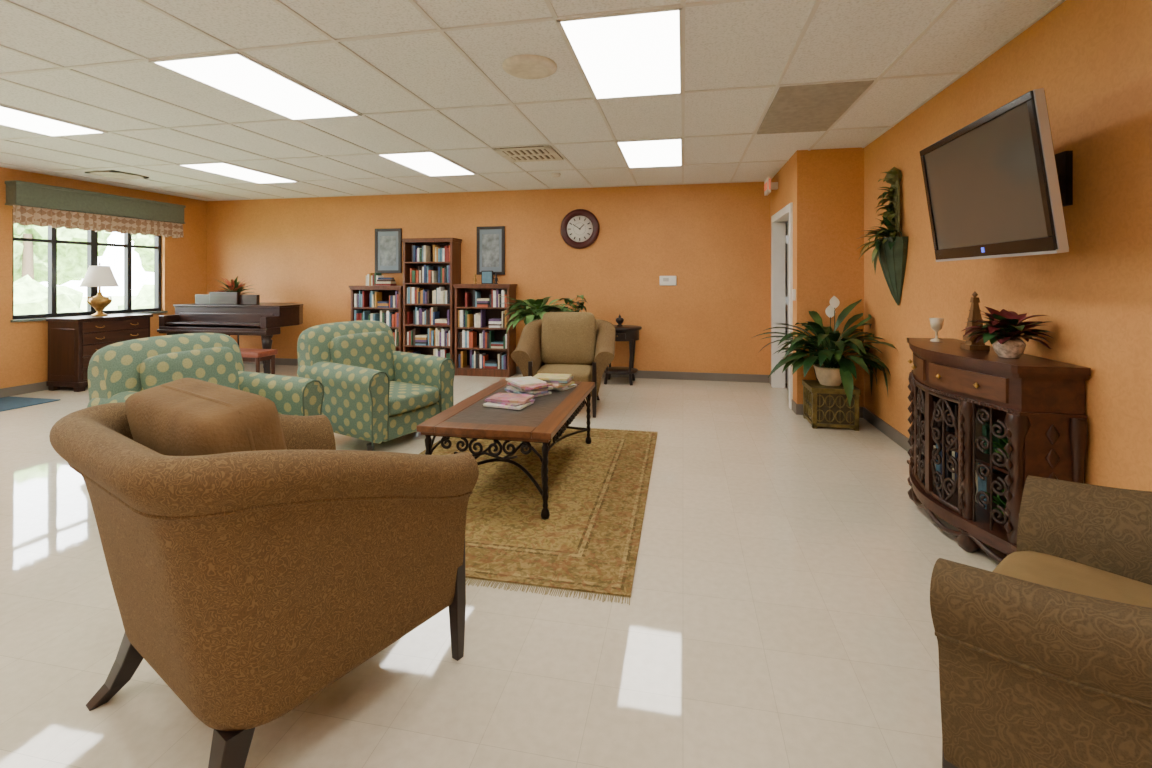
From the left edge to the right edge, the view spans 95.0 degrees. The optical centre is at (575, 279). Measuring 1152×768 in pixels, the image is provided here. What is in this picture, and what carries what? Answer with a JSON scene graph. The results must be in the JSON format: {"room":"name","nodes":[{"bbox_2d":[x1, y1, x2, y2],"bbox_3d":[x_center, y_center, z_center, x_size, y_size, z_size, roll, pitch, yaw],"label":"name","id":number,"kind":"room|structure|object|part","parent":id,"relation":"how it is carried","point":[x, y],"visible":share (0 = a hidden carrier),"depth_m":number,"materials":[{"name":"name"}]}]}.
{"room":"care facility","nodes":[
{"label":"care facility","id":0,"kind":"room"},
{"bbox_2d":[0,167,206,388],"bbox_3d":[-7.543,0.025,3.916,0.200,2.790,10.680,0,0,11],"label":"wall","id":1,"kind":"structure","parent":0,"point":[23,345],"depth_m":7.03,"materials":[{"name":"orange paint"}]},
{"bbox_2d":[0,381,60,397],"bbox_3d":[-7.439,1.365,3.895,0.012,0.110,10.680,0,0,11],"label":"baseboard","id":2,"kind":"structure","parent":1,"relation":"attached to","point":[34,387],"depth_m":6.58,"materials":[{"name":"plastic"}]},
{"bbox_2d":[12,209,160,319],"bbox_3d":[-6.825,-0.195,7.454,0.080,1.370,1.940,0,0,11],"label":"frame","id":3,"kind":"object","parent":1,"relation":"attached to","point":[92,243],"visible":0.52,"depth_m":7.42,"materials":[{"name":"black metal"}]},
{"bbox_2d":[10,311,167,322],"bbox_3d":[-6.737,0.505,7.436,0.100,0.030,1.980,0,0,11],"label":"sill","id":4,"kind":"structure","parent":1,"relation":"attached to","point":[150,312],"depth_m":6.90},
{"bbox_2d":[5,180,185,237],"bbox_3d":[-6.624,-0.936,7.474,0.183,0.537,2.220,0,0,11],"label":"window valance","id":5,"kind":"object","parent":1,"relation":"attached to","point":[36,204],"visible":1,"depth_m":7.20,"materials":[{"name":"fabric"}]},
{"bbox_2d":[207,182,769,374],"bbox_3d":[-1.934,0.025,8.305,9.450,2.790,0.150,0,0,11],"label":"wall","id":6,"kind":"structure","parent":0,"point":[714,238],"depth_m":7.83,"materials":[{"name":"orange paint"}]},
{"bbox_2d":[375,228,401,272],"bbox_3d":[-2.997,-0.465,8.425,0.460,0.710,0.033,0,0,11],"label":"framed picture","id":7,"kind":"object","parent":6,"relation":"attached to","point":[388,242],"visible":0.88,"depth_m":8.42,"materials":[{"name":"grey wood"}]},
{"bbox_2d":[380,236,395,265],"bbox_3d":[-2.997,-0.465,8.421,0.280,0.470,0.005,0,0,11],"label":"print","id":8,"kind":"object","parent":7,"relation":"attached to","point":[387,243],"depth_m":8.42},
{"bbox_2d":[476,226,504,274],"bbox_3d":[-1.306,-0.450,8.082,0.450,0.740,0.033,0,0,11],"label":"framed picture","id":9,"kind":"object","parent":6,"relation":"attached to","point":[490,240],"visible":0.97,"depth_m":8.07,"materials":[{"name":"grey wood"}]},
{"bbox_2d":[482,234,498,266],"bbox_3d":[-1.307,-0.450,8.078,0.270,0.500,0.005,0,0,11],"label":"print","id":10,"kind":"object","parent":9,"relation":"attached to","point":[490,242],"depth_m":8.08},
{"bbox_2d":[243,358,768,382],"bbox_3d":[-1.852,1.365,8.205,9.250,0.110,0.012,0,0,11],"label":"baseboard","id":11,"kind":"structure","parent":6,"relation":"attached to","point":[758,378],"depth_m":7.51,"materials":[{"name":"plastic"}]},
{"bbox_2d":[560,209,599,248],"bbox_3d":[0.054,-0.755,7.796,0.590,0.590,0.055,0,0,11],"label":"wall clock","id":12,"kind":"object","parent":6,"relation":"attached to","point":[579,229],"visible":1,"depth_m":7.79,"materials":[{"name":"red wood"}]},
{"bbox_2d":[660,276,676,285],"bbox_3d":[1.316,0.010,7.552,0.240,0.140,0.033,0,0,11],"label":"thermostat","id":13,"kind":"object","parent":6,"relation":"attached to","point":[664,280],"visible":1,"depth_m":7.54,"materials":[{"name":"white paint"}]},
{"bbox_2d":[0,364,1006,767],"bbox_3d":[-1.907,1.470,2.774,11.900,0.100,11.080,0,0,11],"label":"floor","id":14,"kind":"structure","parent":0,"point":[778,614],"depth_m":2.10,"materials":[{"name":"tile"}]},
{"bbox_2d":[0,396,60,411],"bbox_3d":[-6.565,1.413,5.871,0.800,0.011,0.900,0,0,11],"label":"floor mat","id":15,"kind":"object","parent":14,"relation":"on","point":[6,403],"visible":1,"depth_m":6.10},
{"bbox_2d":[46,314,152,391],"bbox_3d":[-6.431,0.955,7.180,0.542,0.930,0.960,0,0,11],"label":"dresser","id":16,"kind":"object","parent":14,"relation":"on","point":[72,341],"visible":0.59,"depth_m":6.76,"materials":[{"name":"brown wood"}]},
{"bbox_2d":[80,262,118,315],"bbox_3d":[-6.465,0.124,7.167,0.400,0.730,0.400,0,0,11],"label":"table lamp","id":17,"kind":"object","parent":16,"relation":"on","point":[99,276],"visible":0.94,"depth_m":7.08,"materials":[{"name":"white fabric"}]},
{"bbox_3d":[-6.465,-0.050,7.167,0.400,0.281,0.400,0,0,11],"label":"lamp shade","id":18,"kind":"part","parent":17,"relation":"part of","materials":[{"name":"beige fabric"}]},
{"bbox_2d":[87,333,324,415],"bbox_3d":[-2.481,0.905,3.624,0.982,1.030,0.996,0,0,17],"label":"armchair","id":19,"kind":"object","parent":14,"relation":"on","point":[116,371],"visible":0.27,"depth_m":3.67,"materials":[{"name":"fabric"}]},
{"bbox_3d":[-2.596,1.006,3.246,0.925,0.629,0.210,0,0,17],"label":"arm","id":20,"kind":"part","parent":19,"relation":"part of","materials":[{"name":"green fabric"}]},
{"bbox_2d":[140,347,239,390],"bbox_3d":[-2.661,0.740,3.681,0.198,0.503,0.620,0,0,17],"label":"cushion","id":21,"kind":"object","parent":19,"relation":"on","point":[216,365],"depth_m":3.63,"materials":[{"name":"green fabric"}]},
{"bbox_3d":[-2.359,1.006,4.000,0.925,0.629,0.210,0,0,17],"label":"arm","id":22,"kind":"part","parent":19,"relation":"part of","materials":[{"name":"green fabric"}]},
{"bbox_2d":[157,292,302,373],"bbox_3d":[-5.095,0.800,8.089,1.847,1.240,1.172,0,0,11],"label":"piano","id":23,"kind":"object","parent":14,"relation":"on","point":[227,313],"visible":0.8,"depth_m":7.72,"materials":[{"name":"brown wood"}]},
{"bbox_2d":[215,276,257,294],"bbox_3d":[-5.422,0.148,8.419,0.761,0.440,0.689,0,0,11],"label":"centerpiece","id":24,"kind":"object","parent":23,"relation":"on","point":[233,286],"visible":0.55,"depth_m":8.33,"materials":[{"name":"green plant"}]},
{"bbox_2d":[240,348,277,373],"bbox_3d":[-4.440,1.178,7.042,0.780,0.485,0.340,0,0,11],"label":"piano bench","id":25,"kind":"object","parent":14,"relation":"on","point":[249,355],"visible":0.38,"depth_m":6.90,"materials":[{"name":"brown wood"}]},
{"bbox_3d":[-4.440,0.970,7.042,0.780,0.070,0.340,0,0,11],"label":"seat","id":26,"kind":"part","parent":25,"relation":"part of","materials":[{"name":"fabric"}]},
{"bbox_2d":[49,378,478,767],"bbox_3d":[-1.073,0.886,1.843,1.084,1.068,0.992,0,0,34],"label":"armchair","id":27,"kind":"object","parent":14,"relation":"on","point":[254,562],"visible":1,"depth_m":1.48,"materials":[{"name":"fabric"}]},
{"bbox_2d":[125,378,286,455],"bbox_3d":[-1.192,0.645,1.741,0.687,0.586,0.316,0,0,34],"label":"cushion","id":28,"kind":"object","parent":27,"relation":"on","point":[184,416],"depth_m":1.56,"materials":[{"name":"brown fabric"}]},
{"bbox_2d":[297,320,454,450],"bbox_3d":[-1.788,0.905,4.778,0.982,1.030,0.996,0,0,28],"label":"armchair","id":29,"kind":"object","parent":14,"relation":"on","point":[375,392],"visible":0.89,"depth_m":4.56,"materials":[{"name":"fabric"}]},
{"bbox_3d":[-1.973,1.006,4.429,0.925,0.629,0.210,0,0,28],"label":"arm","id":30,"kind":"part","parent":29,"relation":"part of","materials":[{"name":"green fabric"}]},
{"bbox_2d":[330,331,394,380],"bbox_3d":[-1.954,0.740,4.868,0.198,0.503,0.620,0,0,28],"label":"cushion","id":31,"kind":"object","parent":29,"relation":"on","point":[365,349],"depth_m":4.82,"materials":[{"name":"green fabric"}]},
{"bbox_2d":[389,381,438,415],"bbox_3d":[-1.673,1.045,4.715,0.720,0.170,0.640,0,0,28],"label":"seat cushion","id":32,"kind":"object","parent":29,"relation":"on","point":[406,398],"depth_m":4.60,"materials":[{"name":"green fabric"}]},
{"bbox_3d":[-1.597,1.006,5.123,0.925,0.629,0.210,0,0,28],"label":"arm","id":33,"kind":"part","parent":29,"relation":"part of","materials":[{"name":"green fabric"}]},
{"bbox_2d":[349,286,402,351],"bbox_3d":[-3.055,0.755,8.261,0.890,1.330,0.340,0,0,11],"label":"bookcase","id":34,"kind":"object","parent":14,"relation":"on","point":[384,304],"visible":0.42,"depth_m":8.15,"materials":[{"name":"brown wood"}]},
{"bbox_2d":[366,273,396,285],"bbox_3d":[-3.053,-0.011,8.271,0.430,0.198,0.231,0,0,11],"label":"books","id":35,"kind":"object","parent":34,"relation":"on","point":[372,279],"visible":1,"depth_m":8.21,"materials":[{"name":"paper"}]},
{"bbox_3d":[-3.024,0.740,8.416,0.780,1.180,0.015,0,0,11],"label":"panel","id":36,"kind":"part","parent":34,"relation":"part of","materials":[{"name":"brown wood"}]},
{"bbox_2d":[401,238,461,362],"bbox_3d":[-2.207,0.395,8.090,0.840,2.050,0.340,0,0,11],"label":"bookcase","id":37,"kind":"object","parent":14,"relation":"on","point":[431,266],"visible":0.81,"depth_m":8.01,"materials":[{"name":"brown wood"}]},
{"bbox_2d":[407,245,449,358],"bbox_3d":[-2.207,0.386,8.069,0.718,1.844,0.219,0,0,11],"label":"books","id":38,"kind":"object","parent":37,"relation":"on","point":[439,338],"depth_m":7.99,"materials":[{"name":"multicoloured paper"}]},
{"bbox_3d":[-2.176,0.380,8.244,0.730,1.900,0.015,0,0,11],"label":"panel","id":39,"kind":"part","parent":37,"relation":"part of","materials":[{"name":"brown wood"}]},
{"bbox_2d":[453,284,516,376],"bbox_3d":[-1.359,0.740,7.918,0.890,1.360,0.340,0,0,11],"label":"bookcase","id":40,"kind":"object","parent":14,"relation":"on","point":[483,347],"visible":0.96,"depth_m":7.84,"materials":[{"name":"brown wood"}]},
{"bbox_2d":[458,289,506,368],"bbox_3d":[-1.364,0.723,7.898,0.758,1.170,0.220,0,0,11],"label":"books","id":41,"kind":"object","parent":40,"relation":"on","point":[467,339],"depth_m":7.82,"materials":[{"name":"multicoloured paper"}]},
{"bbox_3d":[-1.328,0.725,8.072,0.780,1.210,0.015,0,0,11],"label":"panel","id":42,"kind":"part","parent":40,"relation":"part of","materials":[{"name":"brown wood"}]},
{"bbox_2d":[481,271,492,283],"bbox_3d":[-1.338,-0.041,7.950,0.180,0.199,0.028,0,0,11],"label":"framed photo","id":43,"kind":"object","parent":40,"relation":"on","point":[486,276],"visible":1,"depth_m":7.94,"materials":[{"name":"blue wood"}]},
{"bbox_2d":[419,427,657,604],"bbox_3d":[-0.416,1.415,3.814,1.877,0.009,2.710,0,0,11],"label":"rug","id":44,"kind":"object","parent":14,"relation":"on","point":[589,541],"visible":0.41,"depth_m":3.17,"materials":[{"name":"carpet"}]},
{"bbox_2d":[416,379,594,519],"bbox_3d":[-0.405,1.150,3.918,0.850,0.520,1.580,0,0,11],"label":"coffee table","id":45,"kind":"object","parent":44,"relation":"on","point":[549,416],"visible":0.84,"depth_m":3.34,"materials":[{"name":"brown wood"}]},
{"bbox_3d":[-0.405,0.920,3.918,0.850,0.060,1.580,0,0,11],"label":"frame","id":46,"kind":"part","parent":45,"relation":"part of","materials":[{"name":"brown wood"}]},
{"bbox_2d":[483,393,534,409],"bbox_3d":[-0.478,0.867,3.798,0.331,0.043,0.285,0,0,21],"label":"magazine stack","id":47,"kind":"object","parent":45,"relation":"on","point":[499,400],"visible":1,"depth_m":3.73,"materials":[{"name":"pink paper"}]},
{"bbox_2d":[505,376,552,396],"bbox_3d":[-0.383,0.839,4.148,0.290,0.098,0.371,0,0,-43],"label":"magazine stack","id":48,"kind":"object","parent":45,"relation":"on","point":[530,385],"visible":0.94,"depth_m":4.06,"materials":[{"name":"paper"}]},
{"bbox_2d":[533,373,576,390],"bbox_3d":[-0.199,0.840,4.366,0.364,0.097,0.315,0,0,25],"label":"magazine stack","id":49,"kind":"object","parent":45,"relation":"on","point":[561,382],"visible":0.74,"depth_m":4.27,"materials":[{"name":"beige paper"}]},
{"bbox_2d":[501,295,586,333],"bbox_3d":[-0.469,0.808,7.188,1.135,1.225,1.196,0,0,-33],"label":"pothos","id":50,"kind":"object","parent":14,"relation":"on","point":[538,308],"visible":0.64,"depth_m":7.01,"materials":[{"name":"green plant"}]},
{"bbox_2d":[511,312,615,417],"bbox_3d":[-0.098,0.895,5.966,1.082,1.051,0.996,0,0,5],"label":"armchair","id":51,"kind":"object","parent":14,"relation":"on","point":[581,345],"visible":0.86,"depth_m":5.95,"materials":[{"name":"fabric"}]},
{"bbox_2d":[536,364,591,381],"bbox_3d":[-0.113,1.050,5.809,0.590,0.200,0.680,0,0,5],"label":"seat cushion","id":52,"kind":"object","parent":51,"relation":"on","point":[581,372],"depth_m":5.62,"materials":[{"name":"beige fabric"}]},
{"bbox_2d":[541,312,595,364],"bbox_3d":[-0.088,0.670,6.077,0.628,0.602,0.270,0,0,5],"label":"cushion","id":53,"kind":"object","parent":51,"relation":"on","point":[567,338],"depth_m":5.98,"materials":[{"name":"beige fabric"}]},
{"bbox_2d":[604,325,641,385],"bbox_3d":[0.607,1.034,7.325,0.610,0.780,0.610,0,0,11],"label":"round side table","id":54,"kind":"object","parent":14,"relation":"on","point":[630,333],"visible":0.8,"depth_m":7.12,"materials":[{"name":"brown wood"}]},
{"bbox_2d":[616,314,623,326],"bbox_3d":[0.607,0.553,7.325,0.120,0.180,0.120,0,0,11],"label":"urn","id":55,"kind":"object","parent":54,"relation":"on","point":[619,320],"visible":1,"depth_m":7.29,"materials":[{"name":"brown wood"}]},
{"bbox_2d":[752,296,899,430],"bbox_3d":[2.277,0.786,5.016,1.130,1.269,1.064,0,0,11],"label":"planter","id":56,"kind":"object","parent":14,"relation":"on","point":[830,400],"visible":1,"depth_m":5.04,"materials":[{"name":"green metal"}]},
{"bbox_3d":[2.504,0.939,5.206,0.300,0.180,0.300,0,0,11],"label":"pot","id":57,"kind":"part","parent":56,"relation":"part of","materials":[{"name":"beige ceramic"}]},
{"bbox_2d":[907,338,1090,562],"bbox_3d":[2.244,0.910,3.049,0.451,1.020,1.245,0,0,11],"label":"base cabinet","id":58,"kind":"object","parent":14,"relation":"on","point":[983,422],"visible":0.94,"depth_m":2.70,"materials":[{"name":"brown wood"}]},
{"bbox_2d":[929,318,943,341],"bbox_3d":[2.350,0.324,3.442,0.080,0.150,0.080,0,0,11],"label":"goblet","id":59,"kind":"object","parent":58,"relation":"on","point":[936,324],"visible":1,"depth_m":3.42,"materials":[{"name":"beige ceramic"}]},
{"bbox_2d":[916,388,1010,529],"bbox_3d":[2.130,0.940,3.073,0.148,0.620,1.062,0,0,11],"label":"iron grille","id":60,"kind":"object","parent":58,"relation":"attached to","point":[960,506],"depth_m":2.81,"materials":[{"name":"brown metal"}]},
{"bbox_2d":[933,399,1008,513],"bbox_3d":[2.341,0.994,3.141,0.110,0.511,0.658,0,0,11],"label":"bottles","id":61,"kind":"object","parent":58,"relation":"on","point":[981,485],"depth_m":2.95},
{"bbox_2d":[961,291,989,350],"bbox_3d":[2.287,0.232,3.026,0.100,0.335,0.100,0,0,11],"label":"obelisk","id":62,"kind":"object","parent":58,"relation":"on","point":[974,310],"visible":0.85,"depth_m":3.01,"materials":[{"name":"brown wood"}]},
{"bbox_2d":[992,338,1025,357],"bbox_3d":[2.237,0.351,2.730,0.140,0.095,0.140,0,0,11],"label":"flower pot","id":63,"kind":"object","parent":58,"relation":"on","point":[1013,348],"visible":0.82,"depth_m":2.68,"materials":[{"name":"beige ceramic"}]},
{"bbox_2d":[962,306,1051,348],"bbox_3d":[2.220,0.241,2.733,0.373,0.196,0.386,0,0,11],"label":"plant","id":64,"kind":"object","parent":63,"relation":"in","point":[1004,325],"visible":0.92,"depth_m":2.69,"materials":[{"name":"green plant"}]},
{"bbox_2d":[930,475,1151,767],"bbox_3d":[1.507,0.948,1.214,0.992,0.944,0.914,0,0,-39],"label":"armchair","id":65,"kind":"object","parent":14,"relation":"on","point":[1045,655],"visible":1,"depth_m":1.19,"materials":[{"name":"brown fabric"}]},
{"bbox_2d":[992,551,1151,607],"bbox_3d":[1.447,0.940,1.290,0.560,0.200,0.720,0,0,-39],"label":"seat cushion","id":66,"kind":"object","parent":65,"relation":"on","point":[1054,569],"depth_m":1.52,"materials":[{"name":"brown fabric"}]},
{"bbox_2d":[0,0,1059,199],"bbox_3d":[-1.858,-1.430,2.764,11.800,0.120,11.080,0,0,11],"label":"ceiling","id":67,"kind":"structure","parent":0,"point":[745,43],"depth_m":3.70,"materials":[{"name":"tile"}]},
{"bbox_2d":[0,105,107,136],"bbox_3d":[-4.760,-1.361,4.332,0.650,0.014,1.240,0,0,11],"label":"ceiling light","id":68,"kind":"object","parent":67,"relation":"in","point":[9,117],"depth_m":4.61,"materials":[{"name":"white plastic"}]},
{"bbox_2d":[85,170,148,179],"bbox_3d":[-5.935,-1.355,6.840,0.450,0.022,0.450,0,0,11],"label":"ceiling vent","id":69,"kind":"object","parent":67,"relation":"in","point":[112,173],"visible":1,"depth_m":6.79,"materials":[{"name":"metal"}]},
{"bbox_2d":[176,162,298,183],"bbox_3d":[-4.267,-1.361,6.762,0.650,0.014,1.240,0,0,11],"label":"ceiling light","id":70,"kind":"object","parent":67,"relation":"in","point":[220,168],"depth_m":6.67,"materials":[{"name":"white plastic"}]},
{"bbox_2d":[148,51,361,120],"bbox_3d":[-2.211,-1.361,3.815,0.650,0.014,1.240,0,0,11],"label":"ceiling light","id":71,"kind":"object","parent":67,"relation":"in","point":[236,74],"depth_m":3.67,"materials":[{"name":"white plastic"}]},
{"bbox_2d":[376,151,476,176],"bbox_3d":[-1.719,-1.361,6.246,0.650,0.014,1.240,0,0,11],"label":"ceiling light","id":72,"kind":"object","parent":67,"relation":"in","point":[429,163],"depth_m":6.15,"materials":[{"name":"white plastic"}]},
{"bbox_2d":[493,145,562,161],"bbox_3d":[-0.500,-1.355,5.713,0.610,0.022,0.600,0,0,11],"label":"ceiling vent","id":73,"kind":"object","parent":67,"relation":"in","point":[531,153],"visible":1,"depth_m":5.67,"materials":[{"name":"metal"}]},
{"bbox_2d":[502,54,556,78],"bbox_3d":[-0.295,-1.354,3.376,0.350,0.028,0.350,0,0,11],"label":"ceiling speaker","id":74,"kind":"object","parent":67,"relation":"in","point":[527,66],"depth_m":3.32},
{"bbox_2d":[0,0,1065,200],"bbox_3d":[-2.593,-1.366,2.913,9.900,0.008,10.680,0,0,11],"label":"grid","id":75,"kind":"object","parent":67,"relation":"attached to","point":[414,3],"visible":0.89,"depth_m":3.87,"materials":[{"name":"beige metal"}]},
{"bbox_2d":[551,173,560,176],"bbox_3d":[-0.257,-1.348,6.786,0.120,0.036,0.120,0,0,11],"label":"smoke detector","id":76,"kind":"object","parent":67,"relation":"attached to","point":[552,174],"visible":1,"depth_m":6.75,"materials":[{"name":"white paint"}]},
{"bbox_2d":[556,6,682,99],"bbox_3d":[0.337,-1.361,3.299,0.650,0.014,1.240,0,0,11],"label":"ceiling light","id":77,"kind":"object","parent":67,"relation":"in","point":[634,53],"depth_m":3.13,"materials":[{"name":"white plastic"}]},
{"bbox_2d":[615,138,682,167],"bbox_3d":[0.829,-1.361,5.729,0.650,0.014,1.240,0,0,11],"label":"ceiling light","id":78,"kind":"object","parent":67,"relation":"in","point":[654,152],"depth_m":5.62,"materials":[{"name":"white plastic"}]},
{"bbox_2d":[757,80,873,134],"bbox_3d":[1.858,-1.359,4.258,0.610,0.014,1.205,0,0,11],"label":"ceiling vent","id":79,"kind":"object","parent":67,"relation":"in","point":[815,107],"visible":1,"depth_m":4.12,"materials":[{"name":"beige metal"}]},
{"bbox_2d":[770,153,794,400],"bbox_3d":[2.594,0.025,6.556,0.120,2.790,1.780,0,0,11],"label":"wall","id":80,"kind":"structure","parent":0,"point":[781,197],"depth_m":6.20,"materials":[{"name":"orange paint"}]},
{"bbox_2d":[764,177,777,195],"bbox_3d":[2.495,-1.195,6.736,0.144,0.190,0.306,0,0,11],"label":"exit sign","id":81,"kind":"object","parent":80,"relation":"attached to","point":[768,185],"visible":1,"depth_m":6.69,"materials":[{"name":"white plastic"}]},
{"bbox_2d":[771,203,792,408],"bbox_3d":[2.561,0.285,6.409,0.165,2.270,1.280,0,0,11],"label":"door frame","id":82,"kind":"structure","parent":80,"relation":"attached to","point":[778,220],"depth_m":6.94,"materials":[{"name":"white paint"}]},
{"bbox_2d":[786,222,788,387],"bbox_3d":[3.140,0.330,6.547,1.060,2.160,0.160,0,0,43],"label":"leaf","id":83,"kind":"object","parent":80,"relation":"attached to","point":[788,222],"depth_m":6.87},
{"bbox_3d":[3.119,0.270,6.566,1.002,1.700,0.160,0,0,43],"label":"handle","id":84,"kind":"part","parent":83,"relation":"part of","materials":[{"name":"silver metal"}]},
{"bbox_2d":[792,289,795,300],"bbox_3d":[2.339,0.160,5.678,0.030,0.120,0.080,0,0,11],"label":"light switch","id":85,"kind":"object","parent":80,"relation":"attached to","point":[793,290],"visible":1,"depth_m":5.64,"materials":[{"name":"white paint"}]},
{"bbox_2d":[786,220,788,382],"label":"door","id":86,"kind":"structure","parent":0,"point":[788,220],"depth_m":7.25,"materials":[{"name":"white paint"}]},
{"bbox_2d":[795,147,863,406],"bbox_3d":[2.738,0.025,5.557,0.800,2.790,0.120,0,0,11],"label":"wall","id":87,"kind":"structure","parent":0,"point":[829,183],"depth_m":5.51,"materials":[{"name":"orange paint"}]},
{"bbox_2d":[864,0,1151,490],"bbox_3d":[2.138,0.025,0.959,0.150,2.790,9.130,0,0,11],"label":"wall","id":88,"kind":"structure","parent":0,"point":[1091,60],"depth_m":2.52,"materials":[{"name":"orange paint"}]},
{"bbox_2d":[769,376,910,451],"bbox_3d":[1.934,1.365,1.996,0.662,0.110,10.680,0,0,11],"label":"baseboard","id":89,"kind":"structure","parent":88,"relation":"attached to","point":[889,431],"depth_m":4.96,"materials":[{"name":"plastic"}]},
{"bbox_2d":[856,167,907,305],"bbox_3d":[2.640,-0.380,4.587,0.377,1.200,0.845,0,0,11],"label":"plant","id":90,"kind":"object","parent":88,"relation":"attached to","point":[891,251],"visible":1,"depth_m":4.50,"materials":[{"name":"green plant"}]},
{"bbox_3d":[2.744,-0.639,4.567,0.159,0.682,0.186,0,0,-28],"label":"twig frame","id":91,"kind":"part","parent":90,"relation":"part of","materials":[{"name":"green plant"}]},
{"bbox_2d":[1055,151,1072,206],"bbox_3d":[2.316,-0.490,2.643,0.169,0.260,0.200,0,0,11],"label":"mount","id":92,"kind":"object","parent":88,"relation":"attached to","point":[1064,160],"depth_m":2.54,"materials":[{"name":"metal"}]},
{"bbox_2d":[920,88,1068,261],"bbox_3d":[2.130,-0.450,2.674,0.290,0.682,1.063,0,0,11],"label":"tv","id":93,"kind":"object","parent":92,"relation":"attached to","point":[992,187],"visible":1,"depth_m":2.50,"materials":[{"name":"black plastic"}]},
{"label":"outside","id":94,"kind":"structure","parent":0,"visible":0},
{"bbox_2d":[80,295,136,310],"bbox_3d":[-31.518,1.770,16.590,51.630,0.100,100.000,0,0,11],"label":"lawn","id":95,"kind":"structure","parent":94,"point":[116,300],"depth_m":40.37,"materials":[{"name":"white"}]},
{"bbox_2d":[14,274,82,314],"bbox_3d":[-12.782,1.135,12.118,2.174,2.534,2.746,0,0,11],"label":"shrub","id":96,"kind":"object","parent":95,"relation":"on","point":[30,296],"visible":0.26,"depth_m":11.98,"materials":[{"name":"green plant"}]},
{"bbox_2d":[14,223,110,284],"bbox_3d":[-19.505,-1.219,18.315,3.614,5.977,5.078,0,0,26],"label":"shade tree","id":97,"kind":"object","parent":95,"relation":"on","point":[30,258],"visible":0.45,"depth_m":18.41,"materials":[{"name":"green plant"}]},
{"bbox_2d":[118,284,153,309],"bbox_3d":[-10.615,1.189,13.964,2.472,2.166,2.184,0,0,-41],"label":"shrub","id":98,"kind":"object","parent":95,"relation":"on","point":[145,297],"visible":0.06,"depth_m":13.01,"materials":[{"name":"green plant"}]},
{"bbox_2d":[132,234,153,271],"bbox_3d":[-20.646,-1.107,28.487,4.844,5.754,4.960,0,0,11],"label":"shade tree","id":99,"kind":"object","parent":95,"relation":"on","point":[146,256],"visible":0.08,"depth_m":26.73,"materials":[{"name":"green plant"}]}
]}

